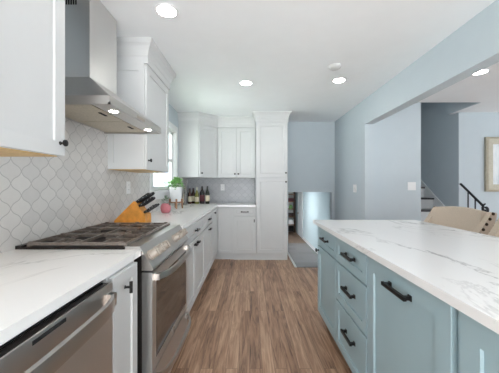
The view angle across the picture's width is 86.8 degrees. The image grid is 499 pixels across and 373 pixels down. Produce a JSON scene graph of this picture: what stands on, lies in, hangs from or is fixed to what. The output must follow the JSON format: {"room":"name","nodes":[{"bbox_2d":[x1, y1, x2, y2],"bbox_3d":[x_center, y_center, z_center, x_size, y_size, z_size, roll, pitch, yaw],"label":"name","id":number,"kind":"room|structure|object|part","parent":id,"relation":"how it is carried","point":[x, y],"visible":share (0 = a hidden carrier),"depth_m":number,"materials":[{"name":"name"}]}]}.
{"room":"kitchen","nodes":[
{"label":"kitchen","id":0,"kind":"room"},
{"bbox_2d":[0,104,186,252],"bbox_3d":[-1.246,0.015,1.650,0.128,2.440,6.900,0,0,0],"label":"wall","id":1,"kind":"structure","parent":0,"point":[41,197],"depth_m":1.71,"materials":[{"name":"tile"}]},
{"bbox_2d":[0,0,67,156],"bbox_3d":[-0.995,-0.669,0.826,0.390,1.072,0.932,0,0,0],"label":"upper cabinet","id":2,"kind":"object","parent":1,"relation":"attached to","point":[32,32],"visible":1,"depth_m":1.06,"materials":[{"name":"white paint"}]},
{"bbox_3d":[-0.845,-0.192,1.197,0.030,0.031,0.030,0,0,0],"label":"knob","id":3,"kind":"part","parent":2,"relation":"part of","materials":[{"name":"black metal"}]},
{"bbox_2d":[65,0,160,133],"bbox_3d":[-0.951,-0.811,1.754,0.461,0.782,0.783,0,0,0],"label":"range hood","id":4,"kind":"object","parent":1,"relation":"attached to","point":[92,100],"visible":0.94,"depth_m":1.60,"materials":[{"name":"metal"}]},
{"bbox_2d":[126,181,129,193],"bbox_3d":[-1.178,0.020,2.560,0.008,0.118,0.074,0,0,0],"label":"power outlet","id":5,"kind":"object","parent":1,"relation":"attached to","point":[127,182],"visible":1,"depth_m":2.53,"materials":[{"name":"white plastic"}]},
{"bbox_2d":[108,37,175,172],"bbox_3d":[-0.995,-0.669,2.500,0.390,1.072,0.720,0,0,0],"label":"upper cabinet","id":6,"kind":"object","parent":1,"relation":"attached to","point":[145,76],"visible":0.88,"depth_m":2.20,"materials":[{"name":"white paint"}]},
{"bbox_3d":[-1.034,-0.576,2.196,0.308,0.878,0.008,0,0,0],"label":"panel","id":7,"kind":"part","parent":6,"relation":"part of","materials":[{"name":"white paint"}]},
{"bbox_3d":[-0.995,-1.110,2.500,0.390,0.190,0.720,0,0,0],"label":"crown molding","id":8,"kind":"part","parent":6,"relation":"part of","materials":[{"name":"white paint"}]},
{"bbox_3d":[-0.870,-0.574,2.500,0.019,0.875,0.593,0,0,0],"label":"door","id":9,"kind":"part","parent":6,"relation":"part of","materials":[{"name":"white paint"}]},
{"bbox_2d":[149,121,177,199],"bbox_3d":[-1.212,-0.380,3.700,0.125,1.110,1.200,0,0,0],"label":"window","id":10,"kind":"structure","parent":1,"relation":"in","point":[158,181],"depth_m":4.00,"materials":[{"name":"white paint"}]},
{"bbox_3d":[-1.190,0.076,3.700,0.080,0.022,1.200,0,0,0],"label":"sill","id":11,"kind":"part","parent":10,"relation":"part of","materials":[{"name":"white paint"}]},
{"bbox_3d":[-1.253,-0.390,3.700,0.006,0.830,0.920,0,0,0],"label":"glass","id":12,"kind":"part","parent":10,"relation":"part of","materials":[{"name":"white"}]},
{"bbox_3d":[-1.233,-0.390,3.700,0.084,0.910,1.000,0,0,0],"label":"frame","id":13,"kind":"part","parent":10,"relation":"part of","materials":[{"name":"white paint"}]},
{"bbox_2d":[177,112,217,177],"bbox_3d":[-0.869,-0.671,4.652,0.643,1.069,0.655,0,0,0],"label":"upper cabinet","id":14,"kind":"object","parent":1,"relation":"attached to","point":[197,131],"visible":0.98,"depth_m":4.38,"materials":[{"name":"white paint"}]},
{"bbox_3d":[-0.858,-1.110,4.425,0.691,0.190,0.201,0,0,-22],"label":"crown molding","id":15,"kind":"part","parent":14,"relation":"part of","materials":[{"name":"white paint"}]},
{"bbox_3d":[-0.711,-0.573,4.511,0.358,0.873,0.017,0,0,-43],"label":"door","id":16,"kind":"part","parent":14,"relation":"part of","materials":[{"name":"white paint"}]},
{"bbox_2d":[187,122,334,219],"bbox_3d":[0.205,0.490,5.036,2.790,3.390,0.128,0,0,0],"label":"wall","id":17,"kind":"structure","parent":0,"point":[311,145],"depth_m":4.98,"materials":[{"name":"blue paint"}]},
{"bbox_2d":[217,116,255,177],"bbox_3d":[-0.237,-0.671,4.771,0.675,1.069,0.398,0,0,0],"label":"upper cabinet","id":18,"kind":"object","parent":17,"relation":"attached to","point":[236,135],"visible":0.98,"depth_m":4.63,"materials":[{"name":"white paint"}]},
{"bbox_3d":[-0.400,-0.573,4.639,0.324,0.873,0.019,0,0,0],"label":"door","id":19,"kind":"part","parent":18,"relation":"part of","materials":[{"name":"white paint"}]},
{"bbox_3d":[-0.237,-1.110,4.609,0.674,0.190,0.075,0,0,0],"label":"crown molding","id":20,"kind":"part","parent":18,"relation":"part of","materials":[{"name":"white paint"}]},
{"bbox_3d":[-0.068,-0.573,4.639,0.325,0.873,0.019,0,0,0],"label":"door","id":21,"kind":"part","parent":18,"relation":"part of","materials":[{"name":"white paint"}]},
{"bbox_2d":[288,252,296,266],"bbox_3d":[0.693,1.246,4.480,0.035,0.038,1.000,0,0,0],"label":"trim","id":22,"kind":"structure","parent":17,"relation":"attached to","point":[291,259],"depth_m":4.35,"materials":[{"name":"white paint"}]},
{"bbox_2d":[171,254,351,372],"bbox_3d":[2.345,1.335,1.650,7.310,0.200,6.900,0,0,0],"label":"floor","id":23,"kind":"structure","parent":0,"point":[248,316],"depth_m":2.35,"materials":[{"name":"brown wood"}]},
{"bbox_2d":[0,280,116,372],"bbox_3d":[-0.815,0.795,0.714,0.691,0.879,0.604,0,0,0],"label":"dishwasher","id":24,"kind":"object","parent":23,"relation":"on","point":[76,337],"visible":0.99,"depth_m":0.76,"materials":[{"name":"metal"}]},
{"bbox_2d":[0,280,102,347],"bbox_3d":[-0.864,0.746,0.714,0.593,0.779,0.604,0,0,0],"label":"tub","id":25,"kind":"object","parent":24,"relation":"in","point":[55,312],"depth_m":0.73,"materials":[{"name":"silver metal"}]},
{"bbox_3d":[-0.500,0.427,0.717,0.062,0.048,0.569,0,0,0],"label":"handle","id":26,"kind":"part","parent":24,"relation":"part of","materials":[{"name":"metal"}]},
{"bbox_2d":[15,222,190,372],"bbox_3d":[-0.800,0.760,1.706,0.756,0.950,0.763,0,0,0],"label":"gas range","id":27,"kind":"object","parent":23,"relation":"on","point":[162,315],"visible":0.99,"depth_m":1.47,"materials":[{"name":"silver metal"}]},
{"bbox_3d":[-1.164,0.308,1.706,0.028,0.010,0.763,0,0,0],"label":"vent trim","id":28,"kind":"part","parent":27,"relation":"part of","materials":[{"name":"black metal"}]},
{"bbox_2d":[15,225,151,249],"bbox_3d":[-0.904,0.322,1.706,0.548,0.017,0.763,0,0,0],"label":"cooktop","id":29,"kind":"object","parent":27,"relation":"in","point":[102,238],"depth_m":1.46,"materials":[{"name":"metal"}]},
{"bbox_3d":[-0.503,0.358,1.385,0.071,0.068,0.058,0,0,0],"label":"knob","id":30,"kind":"part","parent":27,"relation":"part of","materials":[{"name":"metal"}]},
{"bbox_3d":[-0.558,0.368,1.706,0.140,0.122,0.756,0,0,0],"label":"control panel","id":31,"kind":"part","parent":27,"relation":"part of","materials":[{"name":"metal"}]},
{"bbox_3d":[-0.503,0.358,1.472,0.071,0.068,0.058,0,0,0],"label":"knob","id":32,"kind":"part","parent":27,"relation":"part of","materials":[{"name":"metal"}]},
{"bbox_3d":[-0.519,0.695,1.706,0.052,0.510,0.748,0,0,0],"label":"oven door","id":33,"kind":"part","parent":27,"relation":"part of","materials":[{"name":"metal"}]},
{"bbox_3d":[-0.503,0.358,1.560,0.071,0.068,0.058,0,0,0],"label":"knob","id":34,"kind":"part","parent":27,"relation":"part of","materials":[{"name":"metal"}]},
{"bbox_3d":[-0.519,1.059,1.706,0.052,0.202,0.748,0,0,0],"label":"warming drawer","id":35,"kind":"part","parent":27,"relation":"part of","materials":[{"name":"metal"}]},
{"bbox_3d":[-0.459,0.475,1.706,0.073,0.032,0.676,0,0,0],"label":"handle","id":36,"kind":"part","parent":27,"relation":"part of","materials":[{"name":"metal"}]},
{"bbox_3d":[-0.459,1.000,1.706,0.073,0.028,0.676,0,0,0],"label":"handle","id":37,"kind":"part","parent":27,"relation":"part of","materials":[{"name":"metal"}]},
{"bbox_3d":[-0.503,0.358,1.815,0.071,0.068,0.058,0,0,0],"label":"knob","id":38,"kind":"part","parent":27,"relation":"part of","materials":[{"name":"metal"}]},
{"bbox_3d":[-0.503,0.358,1.903,0.071,0.068,0.058,0,0,0],"label":"knob","id":39,"kind":"part","parent":27,"relation":"part of","materials":[{"name":"metal"}]},
{"bbox_2d":[103,260,136,372],"bbox_3d":[-0.841,0.793,1.141,0.678,0.883,0.242,0,0,0],"label":"base cabinet","id":40,"kind":"object","parent":23,"relation":"on","point":[124,280],"visible":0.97,"depth_m":1.15,"materials":[{"name":"white paint"}]},
{"bbox_2d":[0,249,140,345],"bbox_3d":[-0.865,0.337,0.663,0.634,0.031,1.326,0,0,0],"label":"countertop","id":41,"kind":"structure","parent":40,"relation":"on","point":[34,284],"depth_m":0.92,"materials":[{"name":"white stone"}]},
{"bbox_3d":[-0.519,0.435,1.130,0.033,0.048,0.016,0,0,0],"label":"knob","id":42,"kind":"part","parent":40,"relation":"part of","materials":[{"name":"black metal"}]},
{"bbox_2d":[186,216,204,312],"bbox_3d":[-0.841,0.793,2.606,0.678,0.883,1.041,0,0,0],"label":"base cabinet","id":43,"kind":"object","parent":23,"relation":"on","point":[196,232],"visible":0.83,"depth_m":2.59,"materials":[{"name":"white paint"}]},
{"bbox_3d":[-0.544,0.823,2.346,0.019,0.598,0.511,0,0,0],"label":"door","id":44,"kind":"part","parent":43,"relation":"part of","materials":[{"name":"white paint"}]},
{"bbox_3d":[-0.544,0.438,2.606,0.019,0.148,1.030,0,0,0],"label":"drawer","id":45,"kind":"part","parent":43,"relation":"part of","materials":[{"name":"white paint"}]},
{"bbox_3d":[-0.544,0.823,2.865,0.019,0.598,0.512,0,0,0],"label":"door","id":46,"kind":"part","parent":43,"relation":"part of","materials":[{"name":"white paint"}]},
{"bbox_2d":[204,211,211,278],"bbox_3d":[-0.841,0.793,3.429,0.678,0.883,0.602,0,0,0],"label":"base cabinet","id":47,"kind":"object","parent":23,"relation":"on","point":[208,217],"visible":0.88,"depth_m":3.40,"materials":[{"name":"white paint"}]},
{"bbox_3d":[-0.544,0.438,3.429,0.019,0.148,0.591,0,0,0],"label":"drawer","id":48,"kind":"part","parent":47,"relation":"part of","materials":[{"name":"white paint"}]},
{"bbox_2d":[211,207,233,263],"bbox_3d":[-0.726,0.793,4.350,0.908,0.883,1.240,0,0,0],"label":"base cabinet","id":49,"kind":"object","parent":23,"relation":"on","point":[222,222],"visible":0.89,"depth_m":4.36,"materials":[{"name":"white paint"}]},
{"bbox_2d":[150,203,255,228],"bbox_3d":[-0.541,0.337,3.530,1.282,0.031,2.884,0,0,0],"label":"countertop","id":50,"kind":"structure","parent":49,"relation":"on","point":[185,216],"depth_m":3.08,"materials":[{"name":"white stone"}]},
{"bbox_2d":[114,192,159,222],"bbox_3d":[-0.954,0.187,2.250,0.342,0.267,0.130,0,0,0],"label":"knife block","id":51,"kind":"object","parent":50,"relation":"on","point":[136,211],"visible":1,"depth_m":2.19,"materials":[{"name":"brown wood"}]},
{"bbox_3d":[-0.901,0.109,2.207,0.134,0.100,0.030,0,0,0],"label":"knife handle","id":52,"kind":"part","parent":51,"relation":"part of","materials":[{"name":"black plastic"}]},
{"bbox_3d":[-0.885,0.144,2.207,0.117,0.087,0.027,0,0,0],"label":"knife handle","id":53,"kind":"part","parent":51,"relation":"part of","materials":[{"name":"black plastic"}]},
{"bbox_3d":[-0.847,0.199,2.207,0.110,0.081,0.021,0,0,0],"label":"knife handle","id":54,"kind":"part","parent":51,"relation":"part of","materials":[{"name":"black plastic"}]},
{"bbox_2d":[160,195,170,212],"bbox_3d":[-0.999,0.215,3.130,0.125,0.212,0.123,0,0,-15],"label":"pot","id":55,"kind":"object","parent":50,"relation":"on","point":[165,207],"visible":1,"depth_m":3.09,"materials":[{"name":"ceramic"}]},
{"bbox_3d":[-1.000,0.267,3.130,0.122,0.108,0.122,0,0,0],"label":"pot","id":56,"kind":"part","parent":55,"relation":"part of","materials":[{"name":"pink ceramic"}]},
{"bbox_2d":[168,177,184,208],"bbox_3d":[-1.031,0.092,3.690,0.278,0.459,0.301,0,0,0],"label":"potted plant","id":57,"kind":"object","parent":50,"relation":"on","point":[175,192],"visible":0.98,"depth_m":3.63,"materials":[{"name":"green plant"}]},
{"bbox_3d":[-1.035,0.123,3.690,0.176,0.205,0.176,0,0,0],"label":"pot","id":58,"kind":"part","parent":57,"relation":"part of","materials":[{"name":"white ceramic"}]},
{"bbox_2d":[183,188,186,204],"bbox_3d":[-1.090,0.168,4.420,0.057,0.307,0.058,0,0,0],"label":"oil bottle","id":59,"kind":"object","parent":50,"relation":"on","point":[184,194],"visible":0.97,"depth_m":4.40,"materials":[{"name":"clear glass"}]},
{"bbox_2d":[188,188,191,203],"bbox_3d":[-1.054,0.185,4.620,0.069,0.272,0.070,0,0,0],"label":"wine bottle","id":60,"kind":"object","parent":50,"relation":"on","point":[189,192],"visible":1,"depth_m":4.59,"materials":[{"name":"glass"}]},
{"bbox_2d":[192,188,194,203],"bbox_3d":[-1.012,0.183,4.720,0.071,0.276,0.072,0,0,0],"label":"wine bottle","id":61,"kind":"object","parent":50,"relation":"on","point":[193,191],"visible":0.82,"depth_m":4.69,"materials":[{"name":"glass"}]},
{"bbox_2d":[195,187,198,203],"bbox_3d":[-0.937,0.175,4.660,0.077,0.292,0.078,0,0,0],"label":"wine bottle","id":62,"kind":"object","parent":50,"relation":"on","point":[196,193],"visible":1,"depth_m":4.63,"materials":[{"name":"glass"}]},
{"bbox_2d":[200,186,204,203],"bbox_3d":[-0.844,0.168,4.660,0.085,0.306,0.086,0,0,0],"label":"wine bottle","id":63,"kind":"object","parent":50,"relation":"on","point":[202,194],"visible":1,"depth_m":4.63,"materials":[{"name":"glass"}]},
{"bbox_2d":[205,186,209,203],"bbox_3d":[-0.750,0.165,4.660,0.075,0.312,0.076,0,0,0],"label":"wine bottle","id":64,"kind":"object","parent":50,"relation":"on","point":[207,194],"visible":1,"depth_m":4.63,"materials":[{"name":"black glass"}]},
{"bbox_3d":[-0.544,0.743,4.043,0.019,0.758,0.614,0,0,0],"label":"door","id":65,"kind":"part","parent":49,"relation":"part of","materials":[{"name":"white paint"}]},
{"bbox_3d":[-0.404,0.743,4.367,0.252,0.758,0.019,0,0,0],"label":"door","id":66,"kind":"part","parent":49,"relation":"part of","materials":[{"name":"white paint"}]},
{"bbox_2d":[234,207,255,259],"bbox_3d":[-0.086,0.793,4.648,0.372,0.883,0.648,0,0,0],"label":"base cabinet","id":67,"kind":"object","parent":23,"relation":"on","point":[244,217],"visible":0.98,"depth_m":4.37,"materials":[{"name":"white paint"}]},
{"bbox_3d":[-0.086,0.430,4.367,0.365,0.138,0.019,0,0,0],"label":"drawer","id":68,"kind":"part","parent":67,"relation":"part of","materials":[{"name":"white paint"}]},
{"bbox_3d":[-0.086,0.817,4.367,0.365,0.610,0.019,0,0,0],"label":"door","id":69,"kind":"part","parent":67,"relation":"part of","materials":[{"name":"white paint"}]},
{"bbox_2d":[252,111,291,259],"bbox_3d":[0.362,0.015,4.631,0.640,2.440,0.693,0,0,0],"label":"pantry cabinet","id":70,"kind":"object","parent":23,"relation":"on","point":[271,180],"visible":0.98,"depth_m":4.35,"materials":[{"name":"white paint"}]},
{"bbox_3d":[0.362,-0.591,4.354,0.513,0.901,0.019,0,0,0],"label":"door","id":71,"kind":"part","parent":70,"relation":"part of","materials":[{"name":"white paint"}]},
{"bbox_3d":[0.362,0.495,4.354,0.513,1.243,0.019,0,0,0],"label":"door","id":72,"kind":"part","parent":70,"relation":"part of","materials":[{"name":"white paint"}]},
{"bbox_3d":[0.362,-1.124,4.631,0.640,0.162,0.693,0,0,0],"label":"crown molding","id":73,"kind":"part","parent":70,"relation":"part of","materials":[{"name":"white paint"}]},
{"bbox_2d":[315,227,336,341],"bbox_3d":[0.900,0.793,2.151,0.640,0.883,0.529,0,0,0],"label":"base cabinet","id":74,"kind":"object","parent":23,"relation":"on","point":[326,249],"visible":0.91,"depth_m":2.11,"materials":[{"name":"blue paint"}]},
{"bbox_3d":[0.622,0.445,2.138,0.019,0.163,0.497,0,0,0],"label":"drawer","id":75,"kind":"part","parent":74,"relation":"part of","materials":[{"name":"blue paint"}]},
{"bbox_2d":[336,237,366,372],"bbox_3d":[0.899,0.793,1.636,0.642,0.883,0.496,0,0,0],"label":"base cabinet","id":76,"kind":"object","parent":23,"relation":"on","point":[351,264],"visible":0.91,"depth_m":1.59,"materials":[{"name":"blue paint"}]},
{"bbox_3d":[0.595,0.925,1.610,0.034,0.022,0.160,0,0,0],"label":"handle","id":77,"kind":"part","parent":76,"relation":"part of","materials":[{"name":"black metal"}]},
{"bbox_3d":[0.595,0.650,1.610,0.034,0.022,0.160,0,0,0],"label":"handle","id":78,"kind":"part","parent":76,"relation":"part of","materials":[{"name":"black metal"}]},
{"bbox_3d":[0.595,0.435,1.610,0.034,0.022,0.160,0,0,0],"label":"handle","id":79,"kind":"part","parent":76,"relation":"part of","materials":[{"name":"black metal"}]},
{"bbox_3d":[0.622,0.965,1.636,0.019,0.313,0.489,0,0,0],"label":"drawer","id":80,"kind":"part","parent":76,"relation":"part of","materials":[{"name":"blue paint"}]},
{"bbox_3d":[0.622,0.667,1.636,0.019,0.258,0.489,0,0,0],"label":"drawer","id":81,"kind":"part","parent":76,"relation":"part of","materials":[{"name":"blue paint"}]},
{"bbox_3d":[0.622,0.445,1.636,0.019,0.163,0.489,0,0,0],"label":"drawer","id":82,"kind":"part","parent":76,"relation":"part of","materials":[{"name":"blue paint"}]},
{"bbox_2d":[367,256,459,372],"bbox_3d":[0.899,0.793,1.090,0.642,0.883,0.592,0,0,0],"label":"base cabinet","id":83,"kind":"object","parent":23,"relation":"on","point":[410,329],"visible":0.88,"depth_m":1.04,"materials":[{"name":"blue paint"}]},
{"bbox_3d":[0.595,0.430,1.080,0.034,0.022,0.170,0,0,0],"label":"handle","id":84,"kind":"part","parent":83,"relation":"part of","materials":[{"name":"black metal"}]},
{"bbox_2d":[421,180,444,220],"bbox_3d":[2.960,0.039,5.303,0.956,2.392,2.902,0,0,0],"label":"staircase","id":85,"kind":"structure","parent":23,"relation":"on","point":[429,199],"depth_m":4.92,"materials":[{"name":"white paint"}]},
{"bbox_2d":[460,183,488,211],"bbox_3d":[3.400,0.597,4.016,0.034,1.275,0.514,0,0,0],"label":"stair railing","id":86,"kind":"object","parent":85,"relation":"attached to","point":[486,209],"visible":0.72,"depth_m":3.99,"materials":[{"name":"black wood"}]},
{"bbox_2d":[423,206,496,234],"bbox_3d":[1.737,0.718,2.463,0.615,1.035,0.652,0,0,-4],"label":"upholstered chair","id":87,"kind":"object","parent":23,"relation":"on","point":[464,218],"visible":0.29,"depth_m":2.40,"materials":[{"name":"fabric"}]},
{"bbox_3d":[1.942,0.417,2.477,0.205,0.435,0.540,0,0,-4],"label":"backrest","id":88,"kind":"part","parent":87,"relation":"part of","materials":[{"name":"fabric"}]},
{"bbox_2d":[460,312,498,372],"bbox_3d":[0.916,0.793,0.414,0.608,0.883,0.728,0,0,0],"label":"base cabinet","id":89,"kind":"object","parent":23,"relation":"on","point":[479,345],"visible":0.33,"depth_m":0.71,"materials":[{"name":"blue paint"}]},
{"bbox_2d":[313,220,498,333],"bbox_3d":[1.067,0.337,1.235,0.957,0.031,2.470,0,0,0],"label":"countertop","id":90,"kind":"structure","parent":89,"relation":"on","point":[459,267],"depth_m":1.19,"materials":[{"name":"white stone"}]},
{"bbox_2d":[488,218,498,236],"bbox_3d":[1.737,0.718,1.713,0.615,1.035,0.652,0,0,-4],"label":"upholstered chair","id":91,"kind":"object","parent":23,"relation":"on","point":[494,231],"visible":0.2,"depth_m":2.01,"materials":[{"name":"fabric"}]},
{"bbox_2d":[100,0,498,121],"bbox_3d":[2.345,-1.255,1.650,7.310,0.100,6.900,0,0,0],"label":"ceiling","id":92,"kind":"structure","parent":0,"point":[286,48],"depth_m":2.32,"materials":[{"name":"paint"}]},
{"bbox_2d":[155,3,177,17],"bbox_3d":[-0.574,-1.202,1.820,0.156,0.006,0.156,0,0,0],"label":"recessed light","id":93,"kind":"object","parent":92,"relation":"in","point":[165,10],"visible":1,"depth_m":1.81,"materials":[{"name":"white plastic"}]},
{"bbox_2d":[239,80,252,85],"bbox_3d":[-0.047,-1.202,3.100,0.156,0.006,0.156,0,0,0],"label":"recessed light","id":94,"kind":"object","parent":92,"relation":"in","point":[244,82],"visible":1,"depth_m":3.08,"materials":[{"name":"white plastic"}]},
{"bbox_2d":[328,63,340,70],"bbox_3d":[0.855,-1.185,2.660,0.124,0.041,0.124,0,0,0],"label":"smoke detector","id":95,"kind":"object","parent":92,"relation":"attached to","point":[335,66],"visible":1,"depth_m":2.62,"materials":[{"name":"grey plastic"}]},
{"bbox_2d":[332,77,345,82],"bbox_3d":[1.020,-1.202,3.020,0.156,0.006,0.156,0,0,0],"label":"recessed light","id":96,"kind":"object","parent":92,"relation":"in","point":[341,79],"visible":1,"depth_m":3.02,"materials":[{"name":"white plastic"}]},
{"bbox_2d":[473,69,489,74],"bbox_3d":[2.440,-1.202,2.800,0.156,0.006,0.156,0,0,0],"label":"recessed light","id":97,"kind":"object","parent":92,"relation":"in","point":[483,71],"visible":0.66,"depth_m":2.80,"materials":[{"name":"white plastic"}]},
{"bbox_2d":[288,232,317,266],"bbox_3d":[1.300,2.235,8.400,2.600,0.100,9.000,0,0,0],"label":"floor","id":98,"kind":"structure","parent":0,"point":[302,254],"depth_m":8.61,"materials":[{"name":"tile"}]},
{"bbox_2d":[288,192,294,232],"bbox_3d":[1.643,1.185,12.300,0.885,2.000,0.300,0,0,0],"label":"bookcase","id":99,"kind":"object","parent":98,"relation":"on","point":[290,194],"visible":0.25,"depth_m":12.38,"materials":[{"name":"white paint"}]},
{"bbox_3d":[1.633,1.185,12.443,0.815,2.000,0.015,0,0,0],"label":"panel","id":100,"kind":"part","parent":99,"relation":"part of","materials":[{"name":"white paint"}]},
{"bbox_2d":[288,226,293,230],"bbox_3d":[1.880,1.995,12.295,0.290,0.210,0.220,0,0,0],"label":"storage basket","id":101,"kind":"object","parent":99,"relation":"on","point":[290,228],"visible":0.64,"depth_m":12.19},
{"bbox_2d":[288,219,293,223],"bbox_3d":[1.880,1.680,12.295,0.290,0.240,0.220,0,0,0],"label":"storage box","id":102,"kind":"object","parent":99,"relation":"on","point":[290,221],"visible":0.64,"depth_m":12.19,"materials":[{"name":"white plastic"}]},
{"bbox_3d":[2.062,1.185,12.300,0.045,2.000,0.300,0,0,0],"label":"panel","id":103,"kind":"part","parent":99,"relation":"part of","materials":[{"name":"black wood"}]},
{"bbox_2d":[295,192,329,248],"bbox_3d":[2.000,1.035,8.925,0.560,2.300,7.650,0,0,0],"label":"wall","id":104,"kind":"structure","parent":0,"point":[316,205],"depth_m":9.12,"materials":[{"name":"teal paint"}]},
{"bbox_2d":[297,192,302,238],"bbox_3d":[2.111,1.155,11.250,0.098,2.060,1.000,0,0,0],"label":"door","id":105,"kind":"structure","parent":104,"relation":"in","point":[300,194],"depth_m":11.20,"materials":[{"name":"white paint"}]},
{"bbox_3d":[2.150,1.190,11.250,0.016,1.970,0.800,0,0,0],"label":"panel","id":106,"kind":"part","parent":105,"relation":"part of","materials":[{"name":"white paint"}]},
{"bbox_2d":[295,229,317,253],"bbox_3d":[2.152,2.130,8.985,0.015,0.110,7.530,0,0,0],"label":"baseboard","id":107,"kind":"structure","parent":104,"relation":"attached to","point":[296,231],"depth_m":9.68,"materials":[{"name":"white paint"}]},
{"bbox_2d":[373,102,420,220],"bbox_3d":[2.100,0.015,3.890,0.760,2.440,0.120,0,0,0],"label":"wall","id":108,"kind":"structure","parent":0,"point":[397,137],"depth_m":3.83,"materials":[{"name":"blue paint"}]},
{"bbox_2d":[408,182,415,189],"bbox_3d":[2.345,0.010,3.825,0.118,0.118,0.008,0,0,0],"label":"light switch","id":109,"kind":"object","parent":108,"relation":"attached to","point":[411,185],"visible":1,"depth_m":3.82,"materials":[{"name":"white plastic"}]},
{"bbox_2d":[335,0,498,219],"bbox_3d":[1.660,0.490,1.650,0.120,3.390,6.900,0,0,0],"label":"wall","id":110,"kind":"structure","parent":0,"point":[473,47],"depth_m":2.86,"materials":[{"name":"blue paint"}]},
{"bbox_2d":[421,102,480,205],"bbox_3d":[2.960,-1.115,5.315,1.200,4.700,3.210,0,0,0],"label":"wall","id":111,"kind":"structure","parent":0,"point":[436,117],"depth_m":4.79,"materials":[{"name":"blue paint"}]},
{"bbox_2d":[453,112,498,222],"bbox_3d":[4.720,0.015,4.410,2.560,2.440,0.120,0,0,0],"label":"wall","id":112,"kind":"structure","parent":0,"point":[470,129],"depth_m":4.35,"materials":[{"name":"blue paint"}]},
{"bbox_2d":[484,137,498,191],"bbox_3d":[4.360,-0.347,4.327,1.000,0.895,0.043,0,0,0],"label":"framed picture","id":113,"kind":"object","parent":112,"relation":"attached to","point":[491,144],"visible":1,"depth_m":4.32},
{"bbox_2d":[493,144,498,183],"bbox_3d":[4.360,-0.347,4.337,0.772,0.667,0.014,0,0,0],"label":"print","id":114,"kind":"object","parent":113,"relation":"attached to","point":[495,146],"depth_m":4.33}
]}

